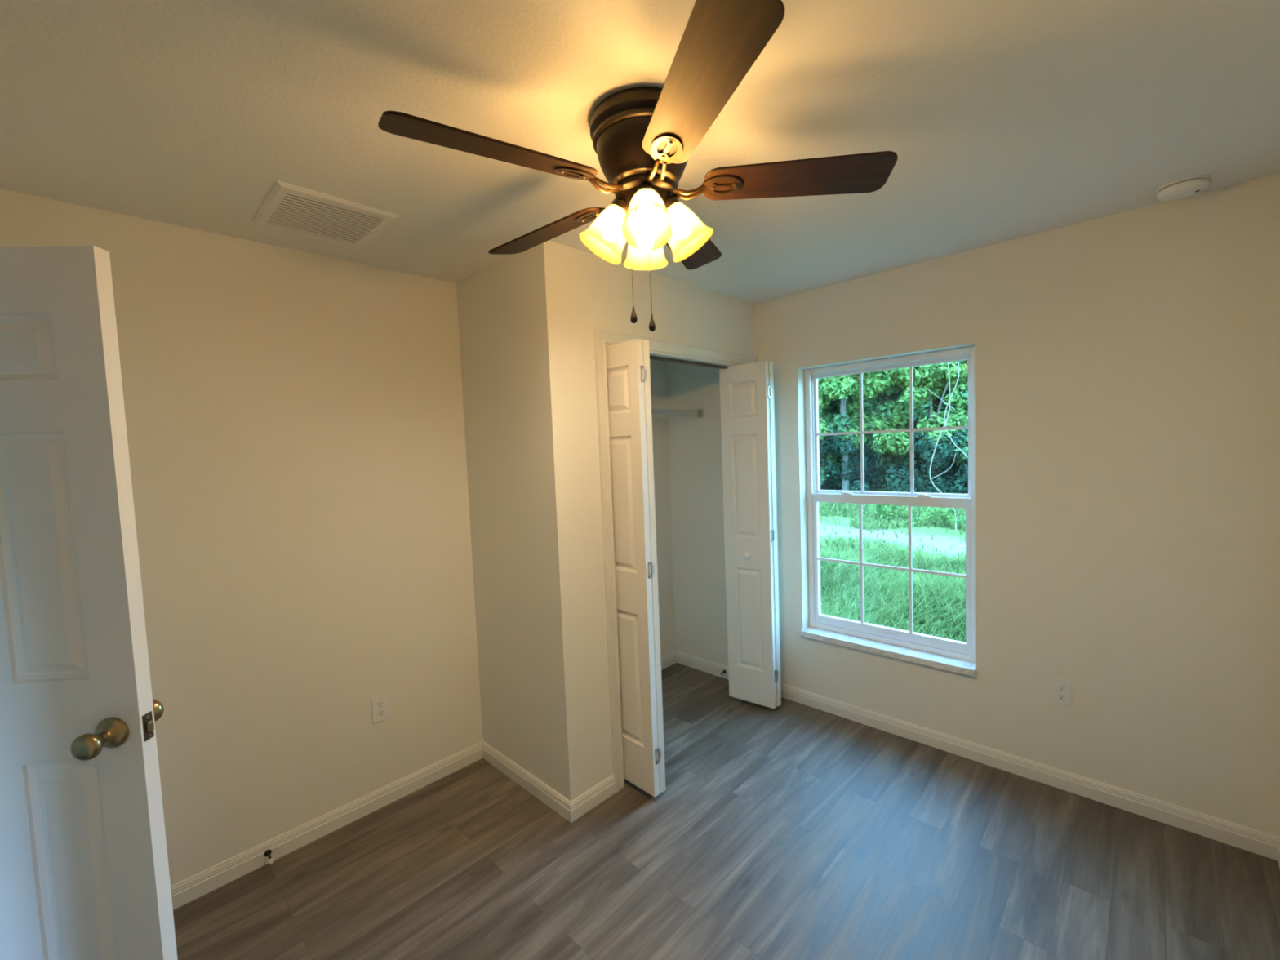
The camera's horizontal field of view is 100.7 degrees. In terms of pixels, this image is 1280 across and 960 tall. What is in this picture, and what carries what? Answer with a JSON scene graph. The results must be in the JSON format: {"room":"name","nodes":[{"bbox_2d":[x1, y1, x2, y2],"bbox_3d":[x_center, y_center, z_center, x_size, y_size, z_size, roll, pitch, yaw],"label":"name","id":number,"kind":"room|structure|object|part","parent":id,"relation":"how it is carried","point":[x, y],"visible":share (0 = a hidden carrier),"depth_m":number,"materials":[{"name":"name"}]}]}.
{"room":"empty bedroom","nodes":[
{"label":"empty bedroom","id":0,"kind":"room"},
{"bbox_2d":[0,188,675,885],"bbox_3d":[-1.060,0.246,2.669,0.200,2.440,3.489,1,5,44],"label":"wall","id":1,"kind":"structure","parent":0,"point":[295,421],"depth_m":2.15,"materials":[{"name":"beige paint"}]},
{"bbox_2d":[263,848,274,863],"bbox_3d":[-1.448,1.476,2.077,0.070,0.025,0.025,1,5,44],"label":"door stop","id":2,"kind":"object","parent":1,"relation":"attached to","point":[268,852],"visible":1,"depth_m":2.09,"materials":[{"name":"black metal"}]},
{"bbox_2d":[170,741,482,910],"bbox_3d":[-1.444,1.474,2.142,0.014,0.083,1.800,1,5,44],"label":"baseboard","id":3,"kind":"structure","parent":1,"relation":"attached to","point":[206,881],"depth_m":2.22,"materials":[{"name":"white paint"}]},
{"bbox_2d":[371,693,389,724],"bbox_3d":[-1.179,1.039,2.411,0.008,0.117,0.072,1,5,44],"label":"wall outlet","id":4,"kind":"object","parent":1,"relation":"attached to","point":[380,704],"visible":1,"depth_m":2.41,"materials":[{"name":"white plastic"}]},
{"bbox_2d":[376,701,384,708],"bbox_3d":[-1.178,1.020,2.408,0.002,0.025,0.033,1,5,44],"label":"socket","id":5,"kind":"object","parent":4,"relation":"attached to","point":[380,704],"depth_m":2.41,"materials":[{"name":"grey plastic"}]},
{"bbox_2d":[377,709,384,716],"bbox_3d":[-1.176,1.058,2.410,0.002,0.025,0.033,1,5,44],"label":"socket","id":6,"kind":"object","parent":4,"relation":"attached to","point":[380,713],"depth_m":2.41,"materials":[{"name":"grey plastic"}]},
{"bbox_2d":[660,650,676,670],"bbox_3d":[-0.238,1.352,3.386,0.014,0.083,1.474,1,5,44],"label":"baseboard","id":7,"kind":"structure","parent":1,"relation":"attached to","point":[669,660],"depth_m":3.84,"materials":[{"name":"white paint"}]},
{"bbox_2d":[651,408,702,417],"bbox_3d":[-0.193,-0.276,3.183,0.318,0.312,1.473,1,5,44],"label":"wire shelf","id":8,"kind":"object","parent":1,"relation":"attached to","point":[654,411],"visible":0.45,"depth_m":3.52,"materials":[{"name":"grey metal"}]},
{"bbox_2d":[456,249,554,789],"bbox_3d":[-0.613,0.236,2.542,0.620,2.440,0.100,1,5,44],"label":"wall","id":9,"kind":"structure","parent":0,"point":[493,303],"depth_m":2.48,"materials":[{"name":"beige paint"}]},
{"bbox_2d":[482,740,571,822],"bbox_3d":[-0.560,1.416,2.526,0.749,0.083,0.014,1,5,44],"label":"baseboard","id":10,"kind":"structure","parent":9,"relation":"attached to","point":[540,790],"depth_m":2.48,"materials":[{"name":"white paint"}]},
{"bbox_2d":[0,0,1279,304],"bbox_3d":[-0.372,-0.962,1.127,3.300,0.100,4.974,1,5,44],"label":"ceiling","id":11,"kind":"structure","parent":0,"point":[1002,120],"depth_m":1.35,"materials":[{"name":"white paint"}]},
{"bbox_2d":[251,180,399,247],"bbox_3d":[-1.115,-0.922,1.881,0.380,0.012,0.366,1,5,44],"label":"ceiling vent","id":12,"kind":"object","parent":11,"relation":"in","point":[286,206],"visible":1,"depth_m":1.85,"materials":[{"name":"white metal"}]},
{"bbox_2d":[377,0,897,331],"bbox_3d":[-0.018,-0.670,1.422,1.189,0.546,1.219,1,5,44],"label":"ceiling fan","id":13,"kind":"object","parent":11,"relation":"hanging from","point":[643,139],"visible":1,"depth_m":1.29,"materials":[{"name":"brown wood"}]},
{"bbox_3d":[-0.320,-0.740,1.191,0.475,0.039,0.133,-4,4,-32],"label":"fan blade","id":14,"kind":"part","parent":13,"relation":"part of","materials":[{"name":"brown wood"}]},
{"bbox_3d":[-0.289,-0.768,1.651,0.475,0.039,0.133,1,4,40],"label":"fan blade","id":15,"kind":"part","parent":13,"relation":"part of","materials":[{"name":"brown wood"}]},
{"bbox_3d":[-0.097,-0.650,1.404,0.130,0.147,0.130,1,5,44],"label":"lamp shade","id":16,"kind":"part","parent":13,"relation":"part of","materials":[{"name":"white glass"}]},
{"bbox_3d":[-0.022,-0.565,1.411,0.002,0.218,0.003,1,5,44],"label":"pull chain","id":17,"kind":"part","parent":13,"relation":"part of","materials":[{"name":"gold metal"}]},
{"bbox_3d":[-0.017,-0.442,1.418,0.019,0.045,0.019,1,5,44],"label":"chain pull","id":18,"kind":"part","parent":13,"relation":"part of","materials":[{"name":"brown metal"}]},
{"bbox_3d":[0.015,-0.662,1.519,0.130,0.147,0.130,1,5,44],"label":"lamp shade","id":19,"kind":"part","parent":13,"relation":"part of","materials":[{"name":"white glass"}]},
{"bbox_3d":[0.017,-0.668,1.313,0.053,0.072,0.053,1,5,44],"label":"light bulb","id":20,"kind":"part","parent":13,"relation":"part of","materials":[{"name":"white glass"}]},
{"bbox_3d":[0.018,-0.648,1.292,0.130,0.147,0.130,1,5,44],"label":"lamp shade","id":21,"kind":"part","parent":13,"relation":"part of","materials":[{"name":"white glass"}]},
{"bbox_3d":[0.027,-0.555,1.411,0.002,0.240,0.003,1,5,44],"label":"pull chain","id":22,"kind":"part","parent":13,"relation":"part of","materials":[{"name":"gold metal"}]},
{"bbox_3d":[0.032,-0.420,1.419,0.019,0.045,0.019,1,5,44],"label":"chain pull","id":23,"kind":"part","parent":13,"relation":"part of","materials":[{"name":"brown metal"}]},
{"bbox_3d":[0.130,-0.659,1.407,0.130,0.147,0.130,1,5,44],"label":"lamp shade","id":24,"kind":"part","parent":13,"relation":"part of","materials":[{"name":"white glass"}]},
{"bbox_3d":[0.158,-0.792,1.762,0.133,0.039,0.475,-1,4,22],"label":"fan blade","id":25,"kind":"part","parent":13,"relation":"part of","materials":[{"name":"brown wood"}]},
{"bbox_3d":[0.108,-0.746,1.019,0.133,0.039,0.475,-3,4,-14],"label":"fan blade","id":26,"kind":"part","parent":13,"relation":"part of","materials":[{"name":"brown wood"}]},
{"bbox_3d":[0.404,-0.778,1.372,0.475,0.039,0.133,-2,3,4],"label":"fan blade","id":27,"kind":"part","parent":13,"relation":"part of","materials":[{"name":"brown wood"}]},
{"bbox_2d":[1155,174,1210,201],"bbox_3d":[1.923,-1.028,1.881,0.136,0.037,0.136,1,5,44],"label":"smoke detector","id":28,"kind":"object","parent":11,"relation":"attached to","point":[1184,188],"visible":1,"depth_m":1.85,"materials":[{"name":"white plastic"}]},
{"bbox_2d":[527,240,755,800],"bbox_3d":[0.163,0.189,2.814,0.115,2.440,1.574,1,5,44],"label":"wall","id":29,"kind":"structure","parent":0,"point":[573,292],"depth_m":2.30,"materials":[{"name":"beige paint"}]},
{"bbox_2d":[570,774,615,822],"bbox_3d":[-0.209,1.413,2.360,0.014,0.083,0.262,1,5,44],"label":"baseboard","id":30,"kind":"structure","parent":29,"relation":"attached to","point":[589,799],"depth_m":2.35,"materials":[{"name":"white paint"}]},
{"bbox_2d":[605,338,665,796],"bbox_3d":[-0.037,0.418,2.449,0.301,2.050,0.115,1,5,44],"label":"door","id":31,"kind":"structure","parent":29,"relation":"in","point":[628,362],"depth_m":2.36,"materials":[{"name":"white paint"}]},
{"bbox_2d":[593,328,757,792],"bbox_3d":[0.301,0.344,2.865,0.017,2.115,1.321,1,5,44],"label":"trim","id":32,"kind":"structure","parent":29,"relation":"attached to","point":[602,336],"depth_m":2.42,"materials":[{"name":"white paint"}]},
{"bbox_2d":[649,355,727,368],"bbox_3d":[0.217,-0.637,2.852,0.032,0.012,1.167,1,5,44],"label":"track","id":33,"kind":"object","parent":29,"relation":"attached to","point":[654,357],"visible":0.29,"depth_m":2.87,"materials":[{"name":"grey metal"}]},
{"bbox_2d":[719,360,781,708],"bbox_3d":[0.667,0.348,3.176,0.165,2.050,0.298,-5,4,-38],"label":"door","id":34,"kind":"structure","parent":29,"relation":"in","point":[746,390],"depth_m":3.13,"materials":[{"name":"white paint"}]},
{"bbox_3d":[0.634,0.446,3.126,0.037,0.037,0.038,1,5,44],"label":"knob","id":35,"kind":"part","parent":34,"relation":"part of","materials":[{"name":"white paint"}]},
{"bbox_2d":[173,662,1279,959],"bbox_3d":[-0.273,1.571,1.278,3.300,0.100,4.974,1,5,44],"label":"floor","id":36,"kind":"structure","parent":0,"point":[791,830],"depth_m":1.97,"materials":[{"name":"grey laminate"}]},
{"bbox_2d":[666,173,1279,837],"bbox_3d":[1.334,0.138,2.913,3.300,2.440,0.200,1,5,44],"label":"wall","id":37,"kind":"structure","parent":0,"point":[1127,363],"depth_m":2.22,"materials":[{"name":"beige paint"}]},
{"bbox_2d":[675,650,728,679],"bbox_3d":[0.486,1.305,3.699,0.620,0.083,0.014,1,5,44],"label":"baseboard","id":38,"kind":"structure","parent":37,"relation":"attached to","point":[686,660],"depth_m":3.74,"materials":[{"name":"white paint"}]},
{"bbox_2d":[800,346,976,676],"bbox_3d":[1.323,0.144,2.889,0.905,1.591,0.193,1,5,44],"label":"window","id":39,"kind":"structure","parent":37,"relation":"in","point":[944,654],"depth_m":2.88,"materials":[{"name":"white plastic"}]},
{"bbox_3d":[1.323,0.923,2.905,0.905,0.036,0.107,1,5,44],"label":"sill","id":40,"kind":"part","parent":39,"relation":"part of","materials":[{"name":"wood"}]},
{"bbox_3d":[1.349,-0.255,2.907,0.825,0.732,0.029,1,5,44],"label":"sash","id":41,"kind":"part","parent":39,"relation":"part of","materials":[{"name":"white plastic"}]},
{"bbox_3d":[1.355,0.477,2.927,0.825,0.790,0.029,1,5,44],"label":"sash","id":42,"kind":"part","parent":39,"relation":"part of","materials":[{"name":"white plastic"}]},
{"bbox_2d":[817,503,965,633],"bbox_3d":[1.350,0.477,2.922,0.777,0.686,0.008,1,5,44],"label":"grille","id":43,"kind":"object","parent":39,"relation":"attached to","point":[860,624],"depth_m":2.94,"materials":[{"name":"white plastic"}]},
{"bbox_2d":[817,366,968,493],"bbox_3d":[1.344,-0.266,2.902,0.785,0.665,0.008,1,5,44],"label":"grille","id":44,"kind":"object","parent":39,"relation":"attached to","point":[911,429],"depth_m":2.97,"materials":[{"name":"white plastic"}]},
{"bbox_2d":[780,683,1279,860],"bbox_3d":[1.559,1.325,2.662,2.135,0.083,0.014,1,5,44],"label":"baseboard","id":45,"kind":"structure","parent":37,"relation":"attached to","point":[1249,839],"depth_m":2.35,"materials":[{"name":"white paint"}]},
{"bbox_2d":[1051,676,1071,707],"bbox_3d":[1.857,0.934,2.338,0.072,0.117,0.008,1,5,44],"label":"wall outlet","id":46,"kind":"object","parent":37,"relation":"attached to","point":[1061,689],"visible":1,"depth_m":2.34,"materials":[{"name":"white plastic"}]},
{"bbox_2d":[1056,684,1066,691],"bbox_3d":[1.854,0.915,2.335,0.033,0.025,0.002,1,5,44],"label":"socket","id":47,"kind":"object","parent":46,"relation":"attached to","point":[1059,687],"depth_m":2.34,"materials":[{"name":"grey plastic"}]},
{"bbox_2d":[1056,693,1066,700],"bbox_3d":[1.856,0.954,2.337,0.033,0.025,0.002,1,5,44],"label":"socket","id":48,"kind":"object","parent":46,"relation":"attached to","point":[1060,696],"depth_m":2.34,"materials":[{"name":"grey plastic"}]},
{"bbox_3d":[1.116,0.286,0.565,0.115,2.440,3.489,1,5,44],"label":"wall","id":49,"kind":"structure","parent":0,"visible":0},
{"bbox_2d":[1277,841,1279,868],"bbox_3d":[1.155,1.457,0.721,0.014,0.083,3.374,1,5,44],"label":"baseboard","id":50,"kind":"structure","parent":49,"relation":"attached to","point":[1278,847],"depth_m":1.91,"materials":[{"name":"white paint"}]},
{"label":"outside","id":51,"kind":"structure","parent":0,"visible":0},
{"bbox_2d":[818,486,965,565],"bbox_3d":[15.238,-0.439,30.159,105.000,0.300,58.226,1,5,44],"label":"ground","id":52,"kind":"structure","parent":51,"point":[940,540],"depth_m":9.85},
{"bbox_2d":[818,409,825,420],"bbox_3d":[4.167,-1.725,17.043,2.994,4.801,3.072,1,5,44],"label":"tree","id":53,"kind":"object","parent":52,"relation":"on","point":[822,412],"visible":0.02,"depth_m":16.72,"materials":[{"name":"green plant"}]},
{"bbox_2d":[819,464,829,484],"bbox_3d":[4.666,-0.422,16.221,1.719,2.111,2.031,1,5,44],"label":"shrub","id":54,"kind":"object","parent":52,"relation":"on","point":[823,470],"visible":0.03,"depth_m":16.09,"materials":[{"name":"green plant"}]},
{"bbox_2d":[818,439,842,490],"bbox_3d":[5.787,-1.019,19.029,2.661,2.879,2.914,1,5,44],"label":"shrub","id":55,"kind":"object","parent":52,"relation":"on","point":[828,486],"visible":0.06,"depth_m":18.63,"materials":[{"name":"green plant"}]},
{"bbox_2d":[818,382,868,458],"bbox_3d":[5.699,-2.182,17.578,3.385,5.528,3.308,1,5,44],"label":"tree","id":56,"kind":"object","parent":52,"relation":"on","point":[833,406],"visible":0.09,"depth_m":16.13,"materials":[{"name":"green plant"}]},
{"bbox_2d":[818,429,873,491],"bbox_3d":[6.136,-0.583,16.359,2.430,1.986,2.308,1,5,44],"label":"shrub","id":57,"kind":"object","parent":52,"relation":"on","point":[839,446],"visible":0.55,"depth_m":16.06,"materials":[{"name":"green plant"}]},
{"bbox_2d":[826,433,875,489],"bbox_3d":[7.671,-1.058,18.667,2.420,2.853,2.482,1,5,44],"label":"shrub","id":58,"kind":"object","parent":52,"relation":"on","point":[868,435],"visible":0.05,"depth_m":18.78,"materials":[{"name":"green plant"}]},
{"bbox_2d":[831,394,892,412],"bbox_3d":[6.836,-3.030,20.092,5.217,6.829,4.985,1,5,44],"label":"tree","id":59,"kind":"object","parent":52,"relation":"on","point":[877,399],"visible":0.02,"depth_m":18.39,"materials":[{"name":"green plant"}]},
{"bbox_2d":[817,369,910,490],"bbox_3d":[6.158,-1.776,16.219,3.432,4.844,2.862,-2,3,8],"label":"tree","id":60,"kind":"object","parent":52,"relation":"on","point":[873,383],"visible":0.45,"depth_m":15.61,"materials":[{"name":"green plant"}]},
{"bbox_2d":[848,444,885,490],"bbox_3d":[8.220,-1.073,18.388,2.501,2.874,2.725,1,5,44],"label":"shrub","id":61,"kind":"object","parent":52,"relation":"on","point":[876,473],"visible":0.12,"depth_m":17.69,"materials":[{"name":"green plant"}]},
{"bbox_2d":[826,429,925,492],"bbox_3d":[7.575,-0.555,16.549,2.887,2.110,2.449,1,5,44],"label":"shrub","id":62,"kind":"object","parent":52,"relation":"on","point":[877,460],"visible":0.35,"depth_m":16.51,"materials":[{"name":"green plant"}]},
{"bbox_2d":[835,377,937,491],"bbox_3d":[7.991,-2.219,17.218,3.402,5.465,2.991,1,5,44],"label":"tree","id":63,"kind":"object","parent":52,"relation":"on","point":[875,407],"visible":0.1,"depth_m":16.20,"materials":[{"name":"green plant"}]},
{"bbox_2d":[869,504,913,522],"bbox_3d":[5.414,0.621,11.691,0.795,0.512,0.889,-4,4,-33],"label":"clump","id":64,"kind":"object","parent":52,"relation":"on","point":[882,508],"visible":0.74,"depth_m":11.54,"materials":[{"name":"green plant"}]},
{"bbox_2d":[819,539,965,642],"bbox_3d":[2.213,1.105,5.951,5.371,0.519,5.230,1,4,39],"label":"grass","id":65,"kind":"structure","parent":52,"relation":"on","point":[939,602],"depth_m":5.37,"materials":[{"name":"green plant"}]},
{"bbox_2d":[818,488,966,558],"bbox_3d":[5.831,0.715,12.246,12.768,0.265,11.374,-1,4,22],"label":"grass","id":66,"kind":"structure","parent":52,"relation":"on","point":[868,517],"depth_m":10.91,"materials":[{"name":"green plant"}]},
{"bbox_2d":[845,386,953,488],"bbox_3d":[9.315,-3.048,19.876,4.726,6.697,5.263,1,5,44],"label":"tree","id":67,"kind":"object","parent":52,"relation":"on","point":[894,395],"visible":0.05,"depth_m":18.35,"materials":[{"name":"green plant"}]},
{"bbox_2d":[869,417,951,487],"bbox_3d":[9.048,-1.087,17.688,2.955,2.833,2.213,-3,4,-13],"label":"shrub","id":68,"kind":"object","parent":52,"relation":"on","point":[874,481],"visible":0.06,"depth_m":17.18,"materials":[{"name":"green plant"}]},
{"bbox_2d":[863,360,968,487],"bbox_3d":[8.387,-2.028,15.601,3.449,5.246,2.658,-1,4,22],"label":"tree","id":69,"kind":"object","parent":52,"relation":"on","point":[934,377],"visible":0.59,"depth_m":15.17,"materials":[{"name":"green plant"}]},
{"bbox_2d":[880,426,964,493],"bbox_3d":[8.113,-0.486,15.222,2.114,2.090,2.398,1,5,44],"label":"shrub","id":70,"kind":"object","parent":52,"relation":"on","point":[939,455],"visible":0.73,"depth_m":14.90,"materials":[{"name":"green plant"}]},
{"bbox_2d":[900,423,968,493],"bbox_3d":[8.887,-0.532,15.081,2.559,2.136,2.596,1,5,44],"label":"shrub","id":71,"kind":"object","parent":52,"relation":"on","point":[964,480],"visible":0.35,"depth_m":14.45,"materials":[{"name":"green plant"}]},
{"bbox_2d":[911,506,965,528],"bbox_3d":[6.109,0.638,10.673,1.206,0.546,0.804,-1,4,19],"label":"clump","id":72,"kind":"object","parent":52,"relation":"on","point":[948,510],"visible":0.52,"depth_m":10.70,"materials":[{"name":"green plant"}]},
{"bbox_2d":[917,360,968,484],"bbox_3d":[11.290,-2.434,18.390,4.471,5.498,4.470,-3,4,-19],"label":"tree","id":73,"kind":"object","parent":52,"relation":"on","point":[956,468],"visible":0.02,"depth_m":18.41,"materials":[{"name":"green plant"}]},
{"bbox_2d":[925,362,968,532],"bbox_3d":[5.973,-0.715,9.805,1.236,3.404,0.346,0,4,30],"label":"bare sapling","id":74,"kind":"object","parent":52,"relation":"on","point":[953,520],"visible":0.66,"depth_m":9.94,"materials":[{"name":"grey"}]},
{"bbox_2d":[937,360,968,465],"bbox_3d":[10.017,-1.985,15.385,3.370,5.060,3.804,-1,4,21],"label":"tree","id":75,"kind":"object","parent":52,"relation":"on","point":[964,449],"visible":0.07,"depth_m":14.63,"materials":[{"name":"green plant"}]},
{"bbox_3d":[-1.086,0.385,0.353,2.985,2.440,0.115,1,5,44],"label":"wall","id":76,"kind":"structure","parent":0,"visible":0},
{"bbox_2d":[0,245,177,959],"bbox_3d":[-1.414,0.544,1.151,0.680,2.030,0.175,-2,3,-3],"label":"door","id":77,"kind":"structure","parent":76,"relation":"in","point":[84,868],"depth_m":1.14,"materials":[{"name":"white paint"}]},
{"bbox_3d":[-1.137,0.548,1.103,0.055,0.055,0.050,-2,3,-3],"label":"knob","id":78,"kind":"part","parent":77,"relation":"part of","materials":[{"name":"gold metal"}]},
{"bbox_3d":[-1.082,0.542,1.168,0.002,0.058,0.024,-2,3,-3],"label":"latch plate","id":79,"kind":"part","parent":77,"relation":"part of","materials":[{"name":"gold metal"}]},
{"bbox_3d":[-1.144,0.541,1.227,0.055,0.055,0.050,-2,3,-3],"label":"knob","id":80,"kind":"part","parent":77,"relation":"part of","materials":[{"name":"gold metal"}]}
]}

